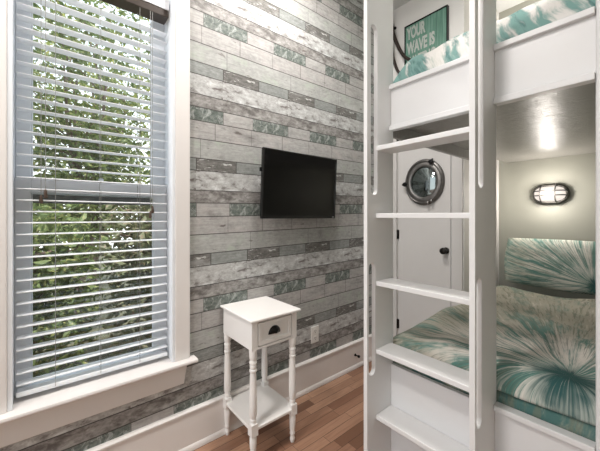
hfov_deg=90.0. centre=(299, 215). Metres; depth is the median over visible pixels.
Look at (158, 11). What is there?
blind
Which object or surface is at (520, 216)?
wall
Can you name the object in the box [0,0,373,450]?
wall
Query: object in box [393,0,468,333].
wall
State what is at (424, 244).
door
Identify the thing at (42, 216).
shrub
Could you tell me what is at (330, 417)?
floor
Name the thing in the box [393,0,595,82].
comforter
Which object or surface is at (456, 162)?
trim
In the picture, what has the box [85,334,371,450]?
baseboard
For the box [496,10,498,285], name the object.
wall
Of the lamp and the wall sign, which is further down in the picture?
the lamp
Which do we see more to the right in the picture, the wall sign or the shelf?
the wall sign
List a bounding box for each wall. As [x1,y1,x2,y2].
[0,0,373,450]
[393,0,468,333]
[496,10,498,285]
[499,0,595,298]
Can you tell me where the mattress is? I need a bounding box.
[393,295,595,441]
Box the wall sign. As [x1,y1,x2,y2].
[404,4,448,65]
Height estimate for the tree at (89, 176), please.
4.185 m
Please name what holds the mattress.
on the bunk bed
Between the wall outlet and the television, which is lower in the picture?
the wall outlet
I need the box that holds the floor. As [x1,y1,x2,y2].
[193,361,371,450]
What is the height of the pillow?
0.378 m
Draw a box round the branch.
[393,25,410,73]
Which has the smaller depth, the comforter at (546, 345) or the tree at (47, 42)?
the comforter at (546, 345)
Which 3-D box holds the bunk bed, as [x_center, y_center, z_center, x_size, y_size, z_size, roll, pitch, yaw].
[1.399,-0.314,1.758,1.935,3.098,0.903,0,0,-40]
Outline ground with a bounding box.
[34,247,151,372]
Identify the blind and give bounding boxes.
[16,0,169,397]
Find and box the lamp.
[532,184,570,204]
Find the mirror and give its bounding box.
[402,158,444,204]
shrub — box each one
[33,177,107,376]
[92,173,151,355]
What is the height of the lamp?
0.168 m
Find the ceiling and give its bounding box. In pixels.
[393,0,526,12]
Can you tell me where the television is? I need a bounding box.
[259,147,336,218]
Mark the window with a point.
(28, 416)
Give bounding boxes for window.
[0,0,197,447]
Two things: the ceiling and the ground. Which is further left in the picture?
the ground
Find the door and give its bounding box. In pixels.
[397,140,450,333]
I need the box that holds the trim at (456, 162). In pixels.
[393,139,462,336]
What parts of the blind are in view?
lift cord, ladder cord, rail, ladder cord, ladder cord, tilt cord, tilt cord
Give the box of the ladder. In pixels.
[364,0,495,450]
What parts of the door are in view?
knob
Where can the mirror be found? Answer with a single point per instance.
(424, 183)
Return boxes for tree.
[33,0,149,318]
[33,3,149,280]
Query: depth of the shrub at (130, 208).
2.50 m
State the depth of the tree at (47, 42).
5.46 m
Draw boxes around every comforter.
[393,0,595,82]
[393,286,595,425]
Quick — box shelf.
[226,385,291,429]
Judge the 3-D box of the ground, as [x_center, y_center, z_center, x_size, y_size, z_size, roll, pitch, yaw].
[-4.667,1.320,6.370,17.000,0.070,12.239,0,0,-40]
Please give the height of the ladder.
2.620 m
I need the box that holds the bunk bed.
[389,0,599,450]
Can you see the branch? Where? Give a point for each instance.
(395, 40)
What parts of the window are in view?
sash, sash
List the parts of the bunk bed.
guard panel, panel, rail, panel, guard panel, post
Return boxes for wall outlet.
[311,325,318,343]
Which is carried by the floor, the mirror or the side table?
the side table
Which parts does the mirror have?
glass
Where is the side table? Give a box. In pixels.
[220,296,300,450]
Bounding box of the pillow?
[504,238,595,294]
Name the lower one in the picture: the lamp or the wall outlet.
the wall outlet

